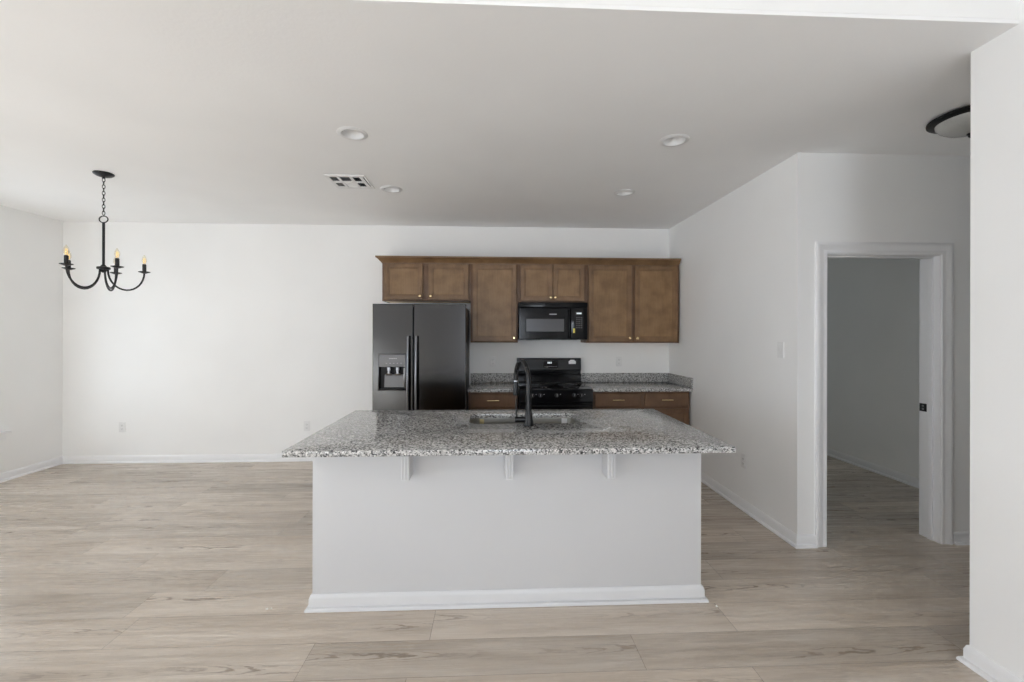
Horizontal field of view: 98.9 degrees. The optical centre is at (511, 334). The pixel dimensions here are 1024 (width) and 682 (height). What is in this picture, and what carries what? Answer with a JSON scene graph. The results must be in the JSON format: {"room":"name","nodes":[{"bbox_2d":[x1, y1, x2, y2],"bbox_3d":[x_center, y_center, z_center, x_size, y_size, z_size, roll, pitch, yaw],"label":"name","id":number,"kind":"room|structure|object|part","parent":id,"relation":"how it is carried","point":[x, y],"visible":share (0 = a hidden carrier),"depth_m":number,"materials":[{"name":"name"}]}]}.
{"room":"open-plan kitchen","nodes":[
{"label":"open-plan kitchen","id":0,"kind":"room"},
{"bbox_2d":[0,205,62,473],"bbox_3d":[-4.965,-0.061,0.634,0.120,3.050,8.904,0,0,-3],"label":"wall","id":1,"kind":"structure","parent":0,"point":[31,245],"depth_m":4.62,"materials":[{"name":"paint"}]},
{"bbox_2d":[0,430,11,439],"bbox_3d":[-5.066,0.216,3.768,0.155,1.665,1.255,0,0,-3],"label":"window sill","id":2,"kind":"structure","parent":1,"relation":"in","point":[2,433],"depth_m":4.34,"materials":[{"name":"white paint"}]},
{"bbox_2d":[62,221,668,455],"bbox_3d":[-1.546,0.099,5.181,7.112,2.743,0.120,0,0,-3],"label":"wall","id":3,"kind":"structure","parent":0,"point":[236,337],"depth_m":5.05,"materials":[{"name":"paint"}]},
{"bbox_2d":[119,422,125,431],"bbox_3d":[-4.442,1.058,4.989,0.072,0.116,0.009,0,0,-3],"label":"wall outlet","id":4,"kind":"object","parent":3,"relation":"attached to","point":[122,425],"visible":1,"depth_m":4.99,"materials":[{"name":"white plastic"}]},
{"bbox_2d":[0,454,312,482],"bbox_3d":[-3.170,1.426,3.081,3.687,0.083,3.934,0,0,-3],"label":"baseboard","id":5,"kind":"structure","parent":3,"relation":"attached to","point":[116,459],"depth_m":4.99,"materials":[{"name":"white paint"}]},
{"bbox_2d":[304,421,309,430],"bbox_3d":[-2.380,1.065,5.080,0.072,0.116,0.009,0,0,-3],"label":"wall outlet","id":6,"kind":"object","parent":3,"relation":"attached to","point":[306,423],"visible":1,"depth_m":5.08,"materials":[{"name":"white plastic"}]},
{"bbox_2d":[382,263,470,302],"bbox_3d":[-0.948,-0.580,4.964,0.966,0.432,0.362,0,0,-3],"label":"upper cabinet","id":7,"kind":"object","parent":3,"relation":"attached to","point":[401,282],"visible":0.98,"depth_m":4.82,"materials":[{"name":"brown wood"}]},
{"bbox_3d":[-1.190,-0.578,4.808,0.419,0.393,0.018,0,0,-3],"label":"door","id":8,"kind":"part","parent":7,"relation":"part of","materials":[{"name":"brown wood"}]},
{"bbox_3d":[-1.190,-0.578,4.807,0.302,0.276,0.001,0,0,-3],"label":"panel","id":9,"kind":"part","parent":7,"relation":"part of","materials":[{"name":"brown wood"}]},
{"bbox_3d":[-0.950,-0.374,4.991,0.934,0.013,0.288,0,0,-3],"label":"panel","id":10,"kind":"part","parent":7,"relation":"part of","materials":[{"name":"brown wood"}]},
{"bbox_3d":[-0.700,-0.577,4.829,0.440,0.393,0.018,0,0,-3],"label":"door","id":11,"kind":"part","parent":7,"relation":"part of","materials":[{"name":"brown wood"}]},
{"bbox_3d":[-0.700,-0.577,4.828,0.323,0.276,0.001,0,0,-3],"label":"panel","id":12,"kind":"part","parent":7,"relation":"part of","materials":[{"name":"brown wood"}]},
{"bbox_2d":[471,373,513,382],"bbox_3d":[-0.223,0.513,5.168,0.529,0.108,0.020,0,0,-3],"label":"backsplash","id":13,"kind":"structure","parent":3,"relation":"attached to","point":[475,377],"depth_m":5.16,"materials":[{"name":"grey stone"}]},
{"bbox_2d":[470,264,517,342],"bbox_3d":[-0.203,-0.351,4.997,0.525,0.887,0.362,0,0,-3],"label":"upper cabinet","id":14,"kind":"object","parent":3,"relation":"attached to","point":[494,287],"visible":1,"depth_m":4.85,"materials":[{"name":"brown wood"}]},
{"bbox_3d":[-0.193,-0.349,4.851,0.367,0.731,0.001,0,0,-3],"label":"panel","id":15,"kind":"part","parent":14,"relation":"part of","materials":[{"name":"brown wood"}]},
{"bbox_2d":[518,264,585,302],"bbox_3d":[0.444,-0.573,5.025,0.766,0.440,0.362,0,0,-3],"label":"upper cabinet","id":16,"kind":"object","parent":3,"relation":"attached to","point":[536,283],"visible":0.77,"depth_m":4.87,"materials":[{"name":"brown wood"}]},
{"bbox_3d":[0.273,-0.571,4.872,0.356,0.401,0.018,0,0,-3],"label":"door","id":17,"kind":"part","parent":16,"relation":"part of","materials":[{"name":"brown wood"}]},
{"bbox_3d":[0.273,-0.571,4.871,0.239,0.284,0.001,0,0,-3],"label":"panel","id":18,"kind":"part","parent":16,"relation":"part of","materials":[{"name":"brown wood"}]},
{"bbox_2d":[518,302,586,339],"bbox_3d":[0.446,-0.143,4.984,0.760,0.416,0.425,0,0,-3],"label":"microwave","id":19,"kind":"object","parent":16,"relation":"attached to","point":[536,320],"visible":0.99,"depth_m":4.82,"materials":[{"name":"black metal"}]},
{"bbox_3d":[0.359,-0.119,4.826,0.574,0.350,0.032,0,0,-3],"label":"door","id":20,"kind":"part","parent":19,"relation":"part of","materials":[{"name":"black ceramic"}]},
{"bbox_3d":[0.627,-0.115,4.803,0.020,0.308,0.048,0,0,-7],"label":"handle","id":21,"kind":"part","parent":19,"relation":"part of","materials":[{"name":"black plastic"}]},
{"bbox_3d":[0.740,-0.118,4.843,0.183,0.350,0.032,0,0,-3],"label":"control panel","id":22,"kind":"part","parent":19,"relation":"part of","materials":[{"name":"black plastic"}]},
{"bbox_3d":[0.633,-0.571,4.888,0.352,0.401,0.018,0,0,-3],"label":"door","id":23,"kind":"part","parent":16,"relation":"part of","materials":[{"name":"brown wood"}]},
{"bbox_3d":[0.633,-0.571,4.887,0.235,0.284,0.001,0,0,-3],"label":"panel","id":24,"kind":"part","parent":16,"relation":"part of","materials":[{"name":"brown wood"}]},
{"bbox_2d":[616,357,621,365],"bbox_3d":[1.282,0.325,5.241,0.072,0.116,0.009,0,0,-3],"label":"wall outlet","id":25,"kind":"object","parent":3,"relation":"attached to","point":[618,359],"visible":1,"depth_m":5.24,"materials":[{"name":"white plastic"}]},
{"bbox_2d":[581,373,667,381],"bbox_3d":[1.352,0.517,5.237,1.071,0.108,0.020,0,0,-3],"label":"backsplash","id":26,"kind":"structure","parent":3,"relation":"attached to","point":[585,377],"depth_m":5.23,"materials":[{"name":"grey stone"}]},
{"bbox_2d":[581,265,678,342],"bbox_3d":[1.354,-0.347,5.065,1.056,0.889,0.362,0,0,-3],"label":"upper cabinet","id":27,"kind":"object","parent":3,"relation":"attached to","point":[626,303],"visible":0.96,"depth_m":4.91,"materials":[{"name":"brown wood"}]},
{"bbox_2d":[375,256,680,265],"bbox_3d":[0.196,-0.814,5.007,3.376,0.072,0.378,0,0,-3],"label":"crown molding","id":28,"kind":"structure","parent":27,"relation":"attached to","point":[384,259],"depth_m":4.84,"materials":[{"name":"brown wood"}]},
{"bbox_3d":[1.100,-0.345,4.908,0.488,0.850,0.018,0,0,-3],"label":"door","id":29,"kind":"part","parent":27,"relation":"part of","materials":[{"name":"brown wood"}]},
{"bbox_3d":[1.100,-0.345,4.907,0.371,0.733,0.001,0,0,-3],"label":"panel","id":30,"kind":"part","parent":27,"relation":"part of","materials":[{"name":"brown wood"}]},
{"bbox_3d":[1.622,-0.344,4.931,0.486,0.850,0.018,0,0,-3],"label":"door","id":31,"kind":"part","parent":27,"relation":"part of","materials":[{"name":"brown wood"}]},
{"bbox_3d":[1.622,-0.344,4.931,0.369,0.733,0.001,0,0,-3],"label":"panel","id":32,"kind":"part","parent":27,"relation":"part of","materials":[{"name":"brown wood"}]},
{"bbox_2d":[0,455,987,681],"bbox_3d":[0.031,1.524,1.503,10.200,0.100,10.200,0,0,-3],"label":"floor","id":33,"kind":"structure","parent":0,"point":[120,572],"depth_m":2.37,"materials":[{"name":"brown wood"}]},
{"bbox_2d":[372,304,468,409],"bbox_3d":[-0.919,0.588,4.629,0.903,1.767,0.870,0,0,-3],"label":"refrigerator","id":34,"kind":"object","parent":33,"relation":"on","point":[421,351],"visible":0.73,"depth_m":4.27,"materials":[{"name":"black metal"}]},
{"bbox_3d":[-1.165,0.369,4.250,0.271,0.365,0.006,0,0,-3],"label":"dispenser frame","id":35,"kind":"part","parent":34,"relation":"part of","materials":[{"name":"black metal"}]},
{"bbox_3d":[-1.161,0.535,4.288,0.390,1.662,0.070,0,0,-3],"label":"door","id":36,"kind":"part","parent":34,"relation":"part of","materials":[{"name":"black metal"}]},
{"bbox_3d":[-1.005,0.454,4.225,0.027,0.878,0.070,0,0,-3],"label":"handle","id":37,"kind":"part","parent":34,"relation":"part of","materials":[{"name":"metal"}]},
{"bbox_3d":[-0.926,0.454,4.229,0.027,0.878,0.070,0,0,-3],"label":"handle","id":38,"kind":"part","parent":34,"relation":"part of","materials":[{"name":"metal"}]},
{"bbox_3d":[-0.707,0.536,4.308,0.507,1.662,0.070,0,0,-3],"label":"door","id":39,"kind":"part","parent":34,"relation":"part of","materials":[{"name":"black metal"}]},
{"bbox_2d":[468,392,517,409],"bbox_3d":[-0.210,1.037,4.842,0.514,0.872,0.611,0,0,-3],"label":"base cabinet","id":40,"kind":"object","parent":33,"relation":"on","point":[476,400],"visible":0.28,"depth_m":4.57,"materials":[{"name":"brown wood"}]},
{"bbox_2d":[468,373,513,391],"bbox_3d":[-0.209,0.530,4.856,0.529,0.142,0.646,0,0,-3],"label":"countertop","id":41,"kind":"structure","parent":40,"relation":"on","point":[480,382],"depth_m":5.15,"materials":[{"name":"grey stone"}]},
{"bbox_3d":[-0.196,1.069,4.578,0.480,0.572,0.018,0,0,-3],"label":"door","id":42,"kind":"part","parent":40,"relation":"part of","materials":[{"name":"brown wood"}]},
{"bbox_2d":[304,453,708,612],"bbox_3d":[-0.023,1.032,2.741,2.183,0.884,0.968,0,0,-3],"label":"kitchen island","id":43,"kind":"object","parent":33,"relation":"on","point":[391,533],"visible":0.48,"depth_m":2.39,"materials":[{"name":"white paint"}]},
{"bbox_3d":[-0.026,1.432,2.783,2.183,0.083,0.847,0,0,-3],"label":"island baseboard","id":44,"kind":"part","parent":43,"relation":"part of","materials":[{"name":"paint"}]},
{"bbox_2d":[282,409,735,457],"bbox_3d":[-0.015,0.574,2.693,2.218,0.030,1.125,0,0,-3],"label":"island countertop","id":45,"kind":"structure","parent":43,"relation":"on","point":[361,433],"depth_m":2.40,"materials":[{"name":"grey stone"}]},
{"bbox_2d":[513,359,533,426],"bbox_3d":[0.071,0.356,2.770,0.122,0.406,0.246,0,0,-3],"label":"kitchen faucet","id":46,"kind":"object","parent":45,"relation":"on","point":[527,419],"visible":1,"depth_m":2.67,"materials":[{"name":"black metal"}]},
{"bbox_2d":[523,411,533,426],"bbox_3d":[0.101,0.514,2.682,0.068,0.090,0.068,0,0,-3],"label":"faucet","id":47,"kind":"object","parent":46,"relation":"attached to","point":[528,418],"depth_m":2.66,"materials":[{"name":"black metal"}]},
{"bbox_2d":[470,417,577,423],"bbox_3d":[0.079,0.686,2.920,0.742,0.193,0.367,0,0,-3],"label":"sink","id":48,"kind":"object","parent":45,"relation":"in","point":[555,419],"visible":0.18,"depth_m":3.09,"materials":[{"name":"silver metal"}]},
{"bbox_2d":[517,358,592,408],"bbox_3d":[0.445,0.877,4.821,0.765,1.196,0.728,0,0,-3],"label":"range","id":49,"kind":"object","parent":33,"relation":"on","point":[556,383],"visible":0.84,"depth_m":4.84,"materials":[{"name":"black metal"}]},
{"bbox_3d":[0.433,0.353,5.117,0.739,0.112,0.011,0,0,-3],"label":"backguard panel","id":50,"kind":"part","parent":49,"relation":"part of","materials":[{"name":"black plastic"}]},
{"bbox_2d":[518,383,592,389],"bbox_3d":[0.446,0.574,4.821,0.765,0.015,0.583,0,0,-3],"label":"cooktop","id":51,"kind":"object","parent":49,"relation":"in","point":[522,386],"depth_m":4.75,"materials":[{"name":"black"}]},
{"bbox_3d":[0.458,0.637,4.542,0.763,0.115,0.054,0,0,-3],"label":"control panel","id":52,"kind":"part","parent":49,"relation":"part of","materials":[{"name":"black ceramic"}]},
{"bbox_3d":[0.457,0.971,4.542,0.757,0.537,0.054,0,0,-3],"label":"oven door","id":53,"kind":"part","parent":49,"relation":"part of","materials":[{"name":"black ceramic"}]},
{"bbox_3d":[0.460,0.733,4.486,0.683,0.025,0.058,0,0,-3],"label":"handle","id":54,"kind":"part","parent":49,"relation":"part of","materials":[{"name":"black metal"}]},
{"bbox_2d":[592,392,641,408],"bbox_3d":[1.107,1.040,4.900,0.534,0.872,0.611,0,0,-3],"label":"base cabinet","id":55,"kind":"object","parent":33,"relation":"on","point":[601,400],"visible":0.24,"depth_m":4.63,"materials":[{"name":"brown wood"}]},
{"bbox_3d":[1.121,1.072,4.636,0.500,0.572,0.018,0,0,-3],"label":"door","id":56,"kind":"part","parent":55,"relation":"part of","materials":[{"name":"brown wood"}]},
{"bbox_2d":[581,373,692,391],"bbox_3d":[1.366,0.533,4.925,1.071,0.142,0.646,0,0,-3],"label":"countertop","id":57,"kind":"structure","parent":55,"relation":"on","point":[599,382],"depth_m":5.08,"materials":[{"name":"grey stone"}]},
{"bbox_2d":[642,391,688,424],"bbox_3d":[1.629,1.041,4.923,0.510,0.872,0.611,0,0,-3],"label":"base cabinet","id":58,"kind":"object","parent":33,"relation":"on","point":[675,405],"visible":0.24,"depth_m":4.66,"materials":[{"name":"brown wood"}]},
{"bbox_3d":[1.640,0.991,4.678,0.510,0.772,0.018,0,0,-3],"label":"frame","id":59,"kind":"part","parent":58,"relation":"part of","materials":[{"name":"brown wood"}]},
{"bbox_3d":[1.644,0.695,4.659,0.476,0.148,0.018,0,0,-3],"label":"drawer","id":60,"kind":"part","parent":58,"relation":"part of","materials":[{"name":"brown wood"}]},
{"bbox_3d":[1.643,1.073,4.659,0.476,0.572,0.018,0,0,-3],"label":"door","id":61,"kind":"part","parent":58,"relation":"part of","materials":[{"name":"brown wood"}]},
{"bbox_2d":[0,0,1018,228],"bbox_3d":[-0.080,-1.278,4.145,10.200,0.016,4.910,0,0,-3],"label":"ceiling","id":62,"kind":"structure","parent":0,"point":[482,113],"depth_m":2.42,"materials":[{"name":"paint"}]},
{"bbox_2d":[59,170,150,290],"bbox_3d":[-3.254,-0.814,3.462,0.541,0.923,0.552,0,0,-3],"label":"chandelier","id":63,"kind":"object","parent":62,"relation":"hanging from","point":[103,268],"visible":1,"depth_m":3.45,"materials":[{"name":"black metal"}]},
{"bbox_3d":[-3.263,-0.435,3.334,0.014,0.165,0.235,0,0,11],"label":"arm","id":64,"kind":"part","parent":63,"relation":"part of","materials":[{"name":"black metal"}]},
{"bbox_3d":[-3.373,-0.435,3.452,0.235,0.165,0.014,0,0,-7],"label":"arm","id":65,"kind":"part","parent":63,"relation":"part of","materials":[{"name":"black metal"}]},
{"bbox_3d":[-3.236,-0.687,3.469,0.086,0.399,0.086,0,0,-3],"label":"stem","id":66,"kind":"part","parent":63,"relation":"part of","materials":[{"name":"black metal"}]},
{"bbox_3d":[-3.235,-1.091,3.469,0.017,0.299,0.017,0,0,13],"label":"chain","id":67,"kind":"part","parent":63,"relation":"part of","materials":[{"name":"black metal"}]},
{"bbox_3d":[-3.117,-0.434,3.403,0.235,0.165,0.014,0,0,29],"label":"arm","id":68,"kind":"part","parent":63,"relation":"part of","materials":[{"name":"black metal"}]},
{"bbox_3d":[-3.137,-0.434,3.562,0.235,0.165,0.014,0,0,-43],"label":"arm","id":69,"kind":"part","parent":63,"relation":"part of","materials":[{"name":"black metal"}]},
{"bbox_2d":[324,174,374,188],"bbox_3d":[-1.346,-1.308,3.649,0.317,0.087,0.320,0,0,-3],"label":"ceiling vent","id":70,"kind":"object","parent":62,"relation":"in","point":[340,181],"visible":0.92,"depth_m":3.65,"materials":[{"name":"white plastic"}]},
{"bbox_2d":[336,127,367,140],"bbox_3d":[-1.010,-1.296,2.773,0.189,0.063,0.189,0,0,-3],"label":"recessed light","id":71,"kind":"object","parent":62,"relation":"in","point":[351,133],"visible":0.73,"depth_m":2.81,"materials":[{"name":"white plastic"}]},
{"bbox_2d":[380,186,401,192],"bbox_3d":[-1.057,-1.296,3.835,0.189,0.063,0.189,0,0,-3],"label":"recessed light","id":72,"kind":"object","parent":62,"relation":"in","point":[390,189],"visible":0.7,"depth_m":3.88,"materials":[{"name":"white plastic"}]},
{"bbox_2d":[614,189,634,195],"bbox_3d":[1.005,-1.292,3.914,0.189,0.063,0.189,0,0,-3],"label":"recessed light","id":73,"kind":"object","parent":62,"relation":"in","point":[624,192],"visible":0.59,"depth_m":3.95,"materials":[{"name":"white plastic"}]},
{"bbox_2d":[659,134,689,146],"bbox_3d":[1.060,-1.292,2.861,0.189,0.063,0.189,0,0,-3],"label":"recessed light","id":74,"kind":"object","parent":62,"relation":"in","point":[673,140],"visible":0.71,"depth_m":2.90,"materials":[{"name":"white plastic"}]},
{"bbox_2d":[926,105,970,137],"bbox_3d":[2.646,-1.198,2.524,0.380,0.132,0.380,0,0,-3],"label":"flush ceiling light","id":75,"kind":"object","parent":62,"relation":"attached to","point":[956,123],"visible":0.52,"depth_m":2.51,"materials":[{"name":"white glass"}]},
{"bbox_3d":[2.646,-1.196,2.524,0.306,0.074,0.306,0,0,-3],"label":"lamp shade","id":76,"kind":"part","parent":75,"relation":"part of","materials":[{"name":"white glass"}]},
{"bbox_2d":[481,0,1019,19],"bbox_3d":[-1.388,-1.434,1.680,7.312,0.290,0.100,0,0,-3],"label":"wall header","id":77,"kind":"structure","parent":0,"point":[991,9],"depth_m":1.75,"materials":[{"name":"paint"}]},
{"bbox_2d":[669,0,1023,679],"bbox_3d":[2.153,-0.047,0.887,0.140,3.050,8.784,0,0,-3],"label":"wall","id":78,"kind":"structure","parent":0,"point":[746,266],"depth_m":3.05,"materials":[{"name":"paint"}]},
{"bbox_2d":[741,453,745,468],"bbox_3d":[1.953,1.070,3.694,0.009,0.116,0.072,0,0,-3],"label":"wall outlet","id":79,"kind":"object","parent":78,"relation":"attached to","point":[743,457],"visible":1,"depth_m":3.69,"materials":[{"name":"white plastic"}]},
{"bbox_2d":[777,342,783,357],"bbox_3d":[1.976,0.116,3.222,0.008,0.116,0.072,0,0,-3],"label":"light switch","id":80,"kind":"object","parent":78,"relation":"attached to","point":[780,345],"visible":1,"depth_m":3.22,"materials":[{"name":"white plastic"}]},
{"bbox_2d":[701,448,918,548],"bbox_3d":[2.892,1.438,4.846,2.030,0.083,3.573,0,0,-3],"label":"baseboard","id":81,"kind":"structure","parent":78,"relation":"attached to","point":[806,541],"depth_m":3.84,"materials":[{"name":"white paint"}]},
{"bbox_2d":[956,645,1023,681],"bbox_3d":[0.146,1.433,-0.783,9.972,0.083,5.382,0,0,-3],"label":"baseboard","id":82,"kind":"structure","parent":78,"relation":"attached to","point":[991,671],"depth_m":1.89,"materials":[{"name":"white paint"}]},
{"bbox_2d":[827,258,919,478],"bbox_3d":[3.965,0.110,4.967,0.120,2.743,3.425,0,0,-3],"label":"wall","id":83,"kind":"structure","parent":0,"point":[873,304],"depth_m":4.72,"materials":[{"name":"paint"}]},
{"bbox_2d":[814,153,970,533],"bbox_3d":[3.534,0.109,3.175,2.860,2.743,0.118,0,0,-3],"label":"wall","id":84,"kind":"structure","parent":0,"point":[859,197],"depth_m":3.08,"materials":[{"name":"paint"}]},
{"bbox_2d":[815,241,953,546],"bbox_3d":[2.607,0.418,3.141,0.998,2.122,0.168,0,0,-3],"label":"door frame","id":85,"kind":"structure","parent":84,"relation":"in","point":[936,298],"depth_m":3.08,"materials":[{"name":"white paint"}]},
{"bbox_3d":[3.017,0.536,3.213,0.004,0.057,0.052,0,0,-3],"label":"strike plate","id":86,"kind":"part","parent":85,"relation":"part of","materials":[{"name":"black metal"}]},
{"bbox_2d":[953,531,969,545],"bbox_3d":[4.039,1.440,3.123,1.850,0.083,0.030,0,0,-3],"label":"baseboard","id":87,"kind":"structure","parent":84,"relation":"attached to","point":[959,538],"depth_m":3.09,"materials":[{"name":"white paint"}]}
]}

